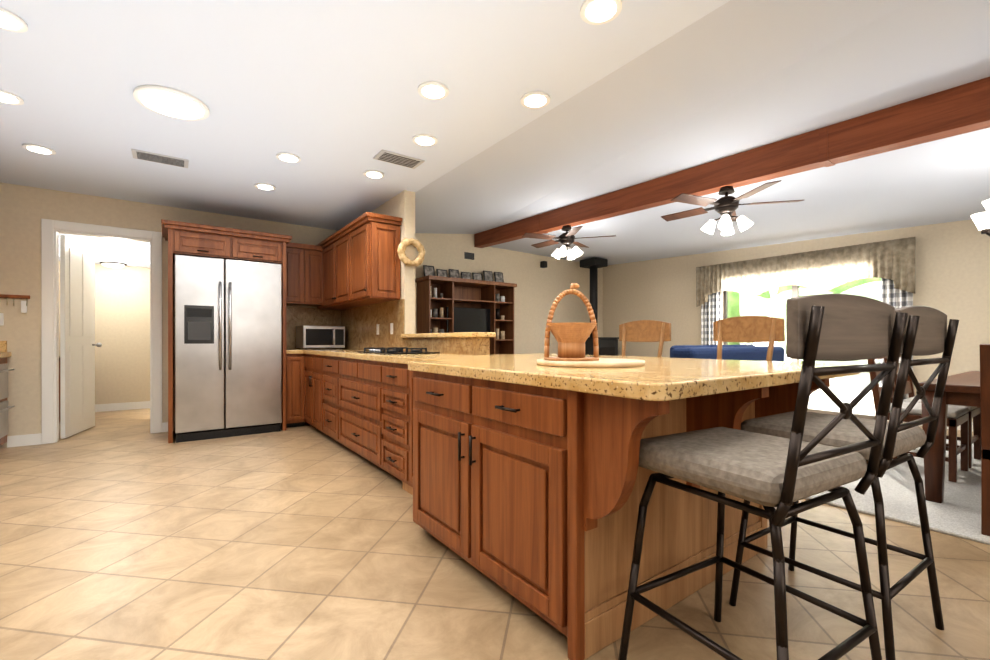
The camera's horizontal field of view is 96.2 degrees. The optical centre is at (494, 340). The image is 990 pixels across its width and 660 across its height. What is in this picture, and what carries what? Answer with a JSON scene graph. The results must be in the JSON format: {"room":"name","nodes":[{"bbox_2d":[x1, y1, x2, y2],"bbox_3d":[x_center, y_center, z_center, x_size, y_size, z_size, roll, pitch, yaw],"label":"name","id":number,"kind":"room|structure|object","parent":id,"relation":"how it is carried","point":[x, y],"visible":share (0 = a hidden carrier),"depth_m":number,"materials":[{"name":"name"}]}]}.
{"room":"dining room and kitchen","nodes":[
{"label":"dining room and kitchen","id":0,"kind":"room"},
{"bbox_2d":[59,261,149,403],"bbox_3d":[-5.679,-0.178,6.754,1.380,2.450,0.120,0,0,-36],"label":"wall","id":1,"kind":"structure","parent":0,"point":[122,332],"depth_m":6.69,"materials":[{"name":"paint"}]},
{"bbox_2d":[95,401,149,411],"bbox_3d":[-5.627,0.992,6.710,1.350,0.110,0.015,0,0,-36],"label":"baseboard","id":2,"kind":"structure","parent":1,"relation":"attached to","point":[144,404],"depth_m":6.70,"materials":[{"name":"white wood"}]},
{"bbox_2d":[59,233,149,267],"bbox_3d":[-5.060,-1.327,5.917,2.000,0.390,2.560,0,0,-36],"label":"ceiling","id":3,"kind":"structure","parent":0,"point":[132,253],"depth_m":6.34,"materials":[{"name":"white paint"}]},
{"bbox_2d":[92,237,118,241],"bbox_3d":[-5.234,-1.382,5.951,0.296,0.091,0.296,0,0,-45],"label":"light","id":4,"kind":"object","parent":3,"relation":"attached to","point":[97,238],"depth_m":5.91,"materials":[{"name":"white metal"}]},
{"bbox_2d":[100,261,126,267],"bbox_3d":[-5.571,-1.113,6.485,0.296,0.091,0.296,0,0,-45],"label":"light","id":5,"kind":"object","parent":3,"relation":"attached to","point":[113,264],"depth_m":6.41,"materials":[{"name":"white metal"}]},
{"bbox_2d":[0,182,602,447],"bbox_3d":[-1.530,-0.453,6.825,9.820,3.000,0.120,0,0,-36],"label":"wall","id":6,"kind":"structure","parent":0,"point":[25,210],"depth_m":5.09,"materials":[{"name":"paint"}]},
{"bbox_2d":[0,313,3,325],"bbox_3d":[-4.851,-0.210,4.332,0.075,0.120,0.011,0,0,-36],"label":"switch plate","id":7,"kind":"object","parent":6,"relation":"attached to","point":[1,319],"visible":1,"depth_m":4.34,"materials":[{"name":"white plastic"}]},
{"bbox_2d":[0,341,6,351],"bbox_3d":[-5.044,0.055,4.180,0.616,0.110,0.026,0,0,-36],"label":"backsplash","id":8,"kind":"structure","parent":6,"relation":"attached to","point":[3,344],"depth_m":4.34,"materials":[{"name":"beige stone"}]},
{"bbox_2d":[0,294,29,312],"bbox_3d":[-4.753,-0.367,4.388,0.220,0.175,0.035,0,0,-36],"label":"key rack","id":9,"kind":"object","parent":6,"relation":"attached to","point":[24,306],"visible":0.96,"depth_m":4.41,"materials":[{"name":"brown wood"}]},
{"bbox_2d":[10,434,30,445],"bbox_3d":[-5.535,0.994,5.396,0.015,0.110,2.250,0,0,-36],"label":"baseboard","id":10,"kind":"structure","parent":6,"relation":"attached to","point":[14,440],"depth_m":4.41,"materials":[{"name":"white wood"}]},
{"bbox_2d":[60,235,101,438],"bbox_3d":[-4.712,-0.042,5.081,0.269,2.158,0.751,0,0,-36],"label":"hall door","id":11,"kind":"structure","parent":6,"relation":"in","point":[77,337],"depth_m":4.96,"materials":[{"name":"white wood"}]},
{"bbox_2d":[41,219,161,443],"bbox_3d":[-4.249,-0.096,4.852,0.980,2.290,0.156,0,0,-36],"label":"door frame","id":12,"kind":"structure","parent":6,"relation":"attached to","point":[50,231],"depth_m":4.62,"materials":[{"name":"white wood"}]},
{"bbox_2d":[172,224,239,263],"bbox_3d":[-3.290,-1.046,5.023,0.575,0.280,0.721,0,0,-36],"label":"upper cabinet","id":13,"kind":"object","parent":6,"relation":"attached to","point":[187,240],"depth_m":4.73,"materials":[{"name":"brown wood"}]},
{"bbox_2d":[240,232,283,263],"bbox_3d":[-2.918,-1.046,5.293,0.575,0.280,0.721,0,0,-36],"label":"upper cabinet","id":14,"kind":"object","parent":6,"relation":"attached to","point":[265,249],"depth_m":5.04,"materials":[{"name":"brown wood"}]},
{"bbox_2d":[282,240,307,307],"bbox_3d":[-2.622,-0.852,5.731,0.327,0.760,0.361,0,0,-36],"label":"upper cabinet","id":15,"kind":"object","parent":6,"relation":"attached to","point":[291,266],"depth_m":5.56,"materials":[{"name":"brown wood"}]},
{"bbox_2d":[300,244,319,307],"bbox_3d":[-2.443,-0.852,5.837,0.315,0.760,0.399,0,0,-36],"label":"upper cabinet","id":16,"kind":"object","parent":6,"relation":"attached to","point":[309,254],"depth_m":5.70,"materials":[{"name":"brown wood"}]},
{"bbox_2d":[464,252,473,259],"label":"air vent","id":17,"kind":"object","parent":6,"relation":"in","point":[467,255],"depth_m":7.52,"materials":[{"name":"silver metal"}]},
{"bbox_2d":[540,261,546,267],"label":"air vent","id":18,"kind":"object","parent":6,"relation":"in","point":[543,264],"depth_m":8.44,"materials":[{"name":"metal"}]},
{"bbox_2d":[371,190,414,333],"bbox_3d":[-1.503,-0.251,5.461,0.120,2.600,2.120,0,0,-36],"label":"wall","id":19,"kind":"structure","parent":0,"point":[401,205],"depth_m":4.61,"materials":[{"name":"paint"}]},
{"bbox_2d":[320,224,371,311],"bbox_3d":[-1.774,-0.834,5.417,0.364,0.805,1.173,0,0,-36],"label":"upper cabinet","id":20,"kind":"object","parent":19,"relation":"attached to","point":[336,252],"depth_m":5.30,"materials":[{"name":"brown wood"}]},
{"bbox_2d":[352,216,403,303],"bbox_3d":[-1.308,-0.833,4.785,0.351,0.805,0.646,0,0,-36],"label":"upper cabinet","id":21,"kind":"object","parent":19,"relation":"attached to","point":[375,239],"depth_m":4.54,"materials":[{"name":"brown wood"}]},
{"bbox_2d":[397,238,424,266],"bbox_3d":[-0.859,-0.911,4.568,0.315,0.292,0.077,0,0,-36],"label":"wreath","id":22,"kind":"object","parent":19,"relation":"attached to","point":[404,258],"visible":0.92,"depth_m":4.54,"materials":[{"name":"wicker"}]},
{"bbox_2d":[400,332,495,339],"bbox_3d":[-0.479,-0.049,4.058,0.230,0.040,1.347,0,0,-36],"label":"countertop","id":23,"kind":"structure","parent":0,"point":[419,336],"depth_m":3.92,"materials":[{"name":"beige stone"}]},
{"bbox_2d":[0,0,989,233],"bbox_3d":[-0.058,-1.683,1.825,6.330,0.274,9.940,0,0,-36],"label":"ceiling","id":24,"kind":"structure","parent":0,"point":[326,92],"depth_m":2.81,"materials":[{"name":"white paint"}]},
{"bbox_2d":[0,89,23,104],"bbox_3d":[-3.041,-1.534,2.784,0.122,0.025,0.210,0,0,-36],"label":"recessed light","id":25,"kind":"object","parent":24,"relation":"in","point":[6,97],"depth_m":2.81,"materials":[{"name":"white"}]},
{"bbox_2d":[0,7,27,32],"bbox_3d":[-2.303,-1.533,2.113,0.112,0.025,0.203,0,0,-36],"label":"recessed light","id":26,"kind":"object","parent":24,"relation":"in","point":[9,21],"depth_m":2.14,"materials":[{"name":"white"}]},
{"bbox_2d":[22,143,55,154],"bbox_3d":[-3.623,-1.535,3.531,0.190,0.025,0.219,0,0,-36],"label":"recessed light","id":27,"kind":"object","parent":24,"relation":"in","point":[35,148],"depth_m":3.56,"materials":[{"name":"white"}]},
{"bbox_2d":[131,149,188,167],"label":"ceiling vent","id":28,"kind":"object","parent":24,"relation":"in","point":[137,154],"depth_m":3.74,"materials":[{"name":"silver metal"}]},
{"bbox_2d":[133,85,208,120],"bbox_3d":[-2.072,-1.534,2.853,0.392,0.025,0.436,0,0,-36],"label":"recessed light","id":29,"kind":"object","parent":24,"relation":"in","point":[170,102],"depth_m":2.85,"materials":[{"name":"white"}]},
{"bbox_2d":[276,152,300,162],"bbox_3d":[-1.717,-1.535,3.694,0.187,0.025,0.209,0,0,-36],"label":"recessed light","id":30,"kind":"object","parent":24,"relation":"in","point":[286,157],"depth_m":3.72,"materials":[{"name":"white"}]},
{"bbox_2d":[363,170,383,178],"bbox_3d":[-1.109,-1.536,4.065,0.187,0.025,0.209,0,0,-36],"label":"recessed light","id":31,"kind":"object","parent":24,"relation":"in","point":[374,174],"depth_m":4.09,"materials":[{"name":"white"}]},
{"bbox_2d":[373,149,424,168],"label":"ceiling vent","id":32,"kind":"object","parent":24,"relation":"in","point":[397,159],"depth_m":3.76,"materials":[{"name":"silver metal"}]},
{"bbox_2d":[412,134,436,145],"bbox_3d":[-0.532,-1.535,3.371,0.195,0.025,0.203,0,0,-36],"label":"recessed light","id":33,"kind":"object","parent":24,"relation":"in","point":[420,139],"depth_m":3.40,"materials":[{"name":"white"}]},
{"bbox_2d":[418,81,448,99],"bbox_3d":[-0.376,-1.534,2.706,0.191,0.025,0.199,0,0,-36],"label":"recessed light","id":34,"kind":"object","parent":24,"relation":"in","point":[431,90],"depth_m":2.72,"materials":[{"name":"white"}]},
{"bbox_2d":[521,91,549,108],"bbox_3d":[0.256,-1.534,2.810,0.198,0.025,0.199,0,0,-36],"label":"recessed light","id":35,"kind":"object","parent":24,"relation":"in","point":[534,99],"depth_m":2.83,"materials":[{"name":"white"}]},
{"bbox_2d":[580,0,621,24],"bbox_3d":[0.483,-1.533,2.042,0.196,0.025,0.185,0,0,-36],"label":"recessed light","id":36,"kind":"object","parent":24,"relation":"in","point":[594,12],"depth_m":2.06,"materials":[{"name":"white"}]},
{"bbox_2d":[0,408,989,659],"bbox_3d":[0.603,1.101,3.889,9.820,0.100,12.500,0,0,-36],"label":"floor","id":37,"kind":"structure","parent":0,"point":[306,541],"depth_m":1.99,"materials":[{"name":"tile"}]},
{"bbox_2d":[0,356,14,445],"bbox_3d":[-4.837,0.605,3.926,0.651,0.892,0.680,0,0,-36],"label":"base cabinet","id":38,"kind":"object","parent":37,"relation":"on","point":[4,407],"depth_m":4.23,"materials":[{"name":"white wood"}]},
{"bbox_2d":[0,352,11,355],"bbox_3d":[-4.153,0.136,2.979,0.646,0.048,3.016,0,0,-36],"label":"countertop","id":39,"kind":"structure","parent":38,"relation":"on","point":[1,353],"depth_m":4.24,"materials":[{"name":"beige stone"}]},
{"bbox_2d":[59,356,59,421],"bbox_3d":[-5.785,0.633,5.987,0.295,0.830,0.740,0,0,-36],"label":"bathroom vanity","id":40,"kind":"object","parent":37,"relation":"on","point":[59,388],"visible":0.04,"depth_m":5.70,"materials":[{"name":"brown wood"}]},
{"bbox_2d":[174,254,281,442],"bbox_3d":[-3.068,0.082,5.111,1.005,1.935,0.808,0,0,-36],"label":"fridge","id":41,"kind":"object","parent":37,"relation":"on","point":[228,341],"visible":1,"depth_m":4.81,"materials":[{"name":"silver metal"}]},
{"bbox_2d":[280,356,299,430],"bbox_3d":[-2.566,0.602,5.573,0.230,0.892,0.683,0,0,-36],"label":"base cabinet","id":42,"kind":"object","parent":37,"relation":"on","point":[290,364],"depth_m":5.31,"materials":[{"name":"brown wood"}]},
{"bbox_2d":[300,356,319,430],"bbox_3d":[-1.834,0.603,5.241,0.668,0.892,0.831,0,0,-36],"label":"base cabinet","id":43,"kind":"object","parent":37,"relation":"on","point":[309,369],"depth_m":5.17,"materials":[{"name":"brown wood"}]},
{"bbox_2d":[320,360,335,440],"bbox_3d":[-1.434,0.604,4.713,0.640,0.892,0.627,0,0,-36],"label":"base cabinet","id":44,"kind":"object","parent":37,"relation":"on","point":[327,367],"depth_m":4.56,"materials":[{"name":"brown wood"}]},
{"bbox_2d":[336,360,379,467],"bbox_3d":[-0.933,0.605,4.022,0.640,0.892,1.080,0,0,-36],"label":"base cabinet","id":45,"kind":"object","parent":37,"relation":"on","point":[357,385],"depth_m":3.80,"materials":[{"name":"brown wood"}]},
{"bbox_2d":[380,368,399,479],"bbox_3d":[-0.455,0.606,3.364,0.640,0.892,0.547,0,0,-36],"label":"base cabinet","id":46,"kind":"object","parent":37,"relation":"on","point":[389,377],"depth_m":3.26,"materials":[{"name":"brown wood"}]},
{"bbox_2d":[415,265,516,354],"bbox_3d":[-0.417,-0.071,7.233,1.680,2.234,0.520,0,0,-36],"label":"entertainment center","id":47,"kind":"object","parent":37,"relation":"on","point":[453,302],"visible":0.33,"depth_m":7.24,"materials":[{"name":"brown wood"}]},
{"bbox_2d":[400,368,771,659],"bbox_3d":[0.438,0.607,2.369,1.396,0.892,1.299,0,0,-36],"label":"base cabinet","id":48,"kind":"object","parent":37,"relation":"on","point":[522,478],"depth_m":1.69,"materials":[{"name":"brown wood"}]},
{"bbox_2d":[282,348,859,403],"bbox_3d":[-0.562,0.135,3.948,1.655,0.048,5.666,0,0,-36],"label":"countertop","id":49,"kind":"structure","parent":48,"relation":"on","point":[662,380],"depth_m":1.76,"materials":[{"name":"beige stone"}]},
{"bbox_2d":[296,326,344,348],"bbox_3d":[-2.299,-0.043,5.860,0.520,0.298,0.458,0,0,-36],"label":"microwave","id":50,"kind":"object","parent":49,"relation":"on","point":[320,337],"visible":0.96,"depth_m":5.70,"materials":[{"name":"silver metal"}]},
{"bbox_2d":[355,347,439,353],"bbox_3d":[-0.905,0.086,4.042,0.480,0.045,0.800,0,0,-36],"label":"cooktop","id":51,"kind":"object","parent":49,"relation":"in","point":[394,350],"visible":1,"depth_m":3.85,"materials":[{"name":"black"}]},
{"bbox_2d":[537,283,644,366],"bbox_3d":[0.449,-0.083,2.108,0.500,0.388,0.500,0,0,-36],"label":"basket tray","id":52,"kind":"object","parent":49,"relation":"on","point":[571,338],"visible":1,"depth_m":2.06,"materials":[{"name":"brown wicker"}]},
{"bbox_2d":[580,257,618,355],"bbox_3d":[1.940,-0.261,8.565,1.100,2.621,1.100,0,0,-36],"label":"wood stove","id":53,"kind":"object","parent":37,"relation":"on","point":[608,345],"visible":0.35,"depth_m":8.48,"materials":[{"name":"black metal"}]},
{"bbox_2d":[619,320,670,356],"bbox_3d":[1.109,0.437,3.725,0.487,1.232,0.510,0,0,-36],"label":"bar stool","id":54,"kind":"object","parent":37,"relation":"on","point":[647,331],"visible":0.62,"depth_m":3.83,"materials":[{"name":"brown wood"}]},
{"bbox_2d":[670,345,784,361],"bbox_3d":[2.506,0.549,5.326,2.150,1.000,0.950,0,0,-36],"label":"sofa","id":55,"kind":"object","parent":37,"relation":"on","point":[745,352],"visible":0.23,"depth_m":4.81,"materials":[{"name":"blue fabric"}]},
{"bbox_2d":[713,316,784,360],"bbox_3d":[1.592,0.438,3.058,0.487,1.232,0.510,0,0,-28],"label":"bar stool","id":56,"kind":"object","parent":37,"relation":"on","point":[771,330],"visible":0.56,"depth_m":3.13,"materials":[{"name":"brown wood"}]},
{"bbox_2d":[618,293,907,659],"bbox_3d":[0.758,0.470,1.312,0.527,1.171,0.570,0,0,-30],"label":"metal bar stool","id":57,"kind":"object","parent":37,"relation":"on","point":[769,473],"visible":0.98,"depth_m":1.17,"materials":[{"name":"brown metal"}]},
{"bbox_2d":[729,306,958,659],"bbox_3d":[1.301,0.470,1.682,0.518,1.171,0.560,0,0,-33],"label":"metal bar stool","id":58,"kind":"object","parent":37,"relation":"on","point":[926,332],"visible":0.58,"depth_m":1.55,"materials":[{"name":"brown metal"}]},
{"bbox_2d":[804,439,989,544],"bbox_3d":[4.008,1.042,3.148,3.380,0.020,4.100,0,0,-36],"label":"dining rug","id":59,"kind":"object","parent":37,"relation":"on","point":[956,512],"depth_m":2.85,"materials":[{"name":"white carpet"}]},
{"bbox_2d":[867,356,968,481],"bbox_3d":[3.404,0.522,3.588,0.500,1.018,0.533,0,0,-36],"label":"dining chair","id":60,"kind":"object","parent":59,"relation":"on","point":[957,416],"visible":0.52,"depth_m":3.43,"materials":[{"name":"brown wood"}]},
{"bbox_2d":[895,355,980,467],"bbox_3d":[3.889,0.522,3.940,0.500,1.018,0.533,0,0,-36],"label":"dining chair","id":61,"kind":"object","parent":59,"relation":"on","point":[975,413],"visible":0.31,"depth_m":3.86,"materials":[{"name":"brown wood"}]},
{"bbox_2d":[919,371,981,502],"bbox_3d":[3.842,0.652,3.027,1.950,0.760,1.060,0,0,-36],"label":"dining table","id":62,"kind":"object","parent":59,"relation":"on","point":[962,389],"visible":0.52,"depth_m":2.83,"materials":[{"name":"brown wood"}]},
{"bbox_2d":[979,344,989,535],"bbox_3d":[2.903,0.524,2.284,0.533,1.018,0.500,0,0,-36],"label":"dining chair","id":63,"kind":"object","parent":59,"relation":"on","point":[985,424],"visible":1,"depth_m":2.35,"materials":[{"name":"brown wood"}]},
{"bbox_2d":[489,128,989,264],"bbox_3d":[3.969,-1.449,4.747,3.360,0.410,9.940,0,0,-36],"label":"ceiling","id":64,"kind":"structure","parent":0,"point":[945,180],"depth_m":4.91,"materials":[{"name":"white paint"}]},
{"bbox_2d":[474,77,989,247],"bbox_3d":[2.533,-1.565,3.754,0.162,0.587,9.619,0,0,-36],"label":"ceiling beam","id":65,"kind":"structure","parent":64,"relation":"attached to","point":[958,110],"depth_m":3.67,"materials":[{"name":"brown wood"}]},
{"bbox_2d":[522,225,615,259],"bbox_3d":[0.933,-1.313,5.949,1.237,0.431,1.193,0,0,-36],"label":"fan","id":66,"kind":"object","parent":65,"relation":"hanging from","point":[566,239],"visible":1,"depth_m":5.85,"materials":[{"name":"brown wood"}]},
{"bbox_2d":[661,180,803,235],"bbox_3d":[2.171,-1.239,4.233,1.233,0.431,1.207,0,0,-36],"label":"fan","id":67,"kind":"object","parent":65,"relation":"hanging from","point":[725,207],"visible":1,"depth_m":4.14,"materials":[{"name":"brown wood"}]},
{"bbox_2d":[971,199,989,235],"bbox_3d":[3.906,-1.056,3.061,0.867,0.717,0.891,0,0,-36],"label":"dining chandelier","id":68,"kind":"object","parent":64,"relation":"hanging from","point":[981,220],"visible":1,"depth_m":3.39,"materials":[{"name":"white glass"}]},
{"bbox_2d":[603,219,989,421],"bbox_3d":[5.250,-0.452,5.605,0.120,3.000,9.820,0,0,-36],"label":"wall","id":69,"kind":"structure","parent":0,"point":[952,275],"depth_m":5.98,"materials":[{"name":"paint"}]},
{"bbox_2d":[723,278,880,419],"bbox_3d":[4.483,0.022,6.636,0.090,2.044,2.124,0,0,-36],"label":"door","id":70,"kind":"structure","parent":69,"relation":"in","point":[795,290],"depth_m":6.48,"materials":[{"name":"glass"}]},
{"bbox_2d":[696,237,915,306],"bbox_3d":[4.277,-0.918,6.506,0.048,0.690,2.783,0,0,-36],"label":"valance","id":71,"kind":"object","parent":69,"relation":"attached to","point":[824,270],"visible":1,"depth_m":6.19,"materials":[{"name":"fabric"}]},
{"bbox_2d":[701,292,719,344],"bbox_3d":[3.655,-0.044,7.527,0.064,2.060,0.324,0,0,-36],"label":"plaid curtain","id":72,"kind":"object","parent":71,"relation":"hanging from","point":[710,311],"visible":0.35,"depth_m":7.53,"materials":[{"name":"fabric"}]},
{"bbox_2d":[881,278,912,399],"bbox_3d":[5.059,-0.042,5.593,0.064,2.060,0.304,0,0,-36],"label":"plaid curtain","id":73,"kind":"object","parent":71,"relation":"hanging from","point":[891,295],"visible":0.15,"depth_m":5.59,"materials":[{"name":"fabric"}]},
{"bbox_2d":[903,422,972,431],"bbox_3d":[6.529,0.996,3.730,0.014,0.110,4.880,0,0,-36],"label":"baseboard","id":74,"kind":"structure","parent":69,"relation":"attached to","point":[959,427],"depth_m":5.21,"materials":[{"name":"white"}]},
{"label":"outside","id":75,"kind":"structure","parent":0,"visible":0},
{"bbox_2d":[808,378,880,415],"bbox_3d":[7.932,1.113,9.147,8.380,0.100,18.000,0,0,-36],"label":"ground","id":76,"kind":"structure","parent":75,"point":[839,394],"depth_m":8.19,"materials":[{"name":"white"}]},
{"bbox_2d":[728,278,880,385],"bbox_3d":[8.975,-0.541,10.561,5.572,4.717,13.743,0,0,-36],"label":"trees","id":77,"kind":"object","parent":76,"relation":"on","point":[784,290],"depth_m":10.42,"materials":[{"name":"green plant"}]}
]}

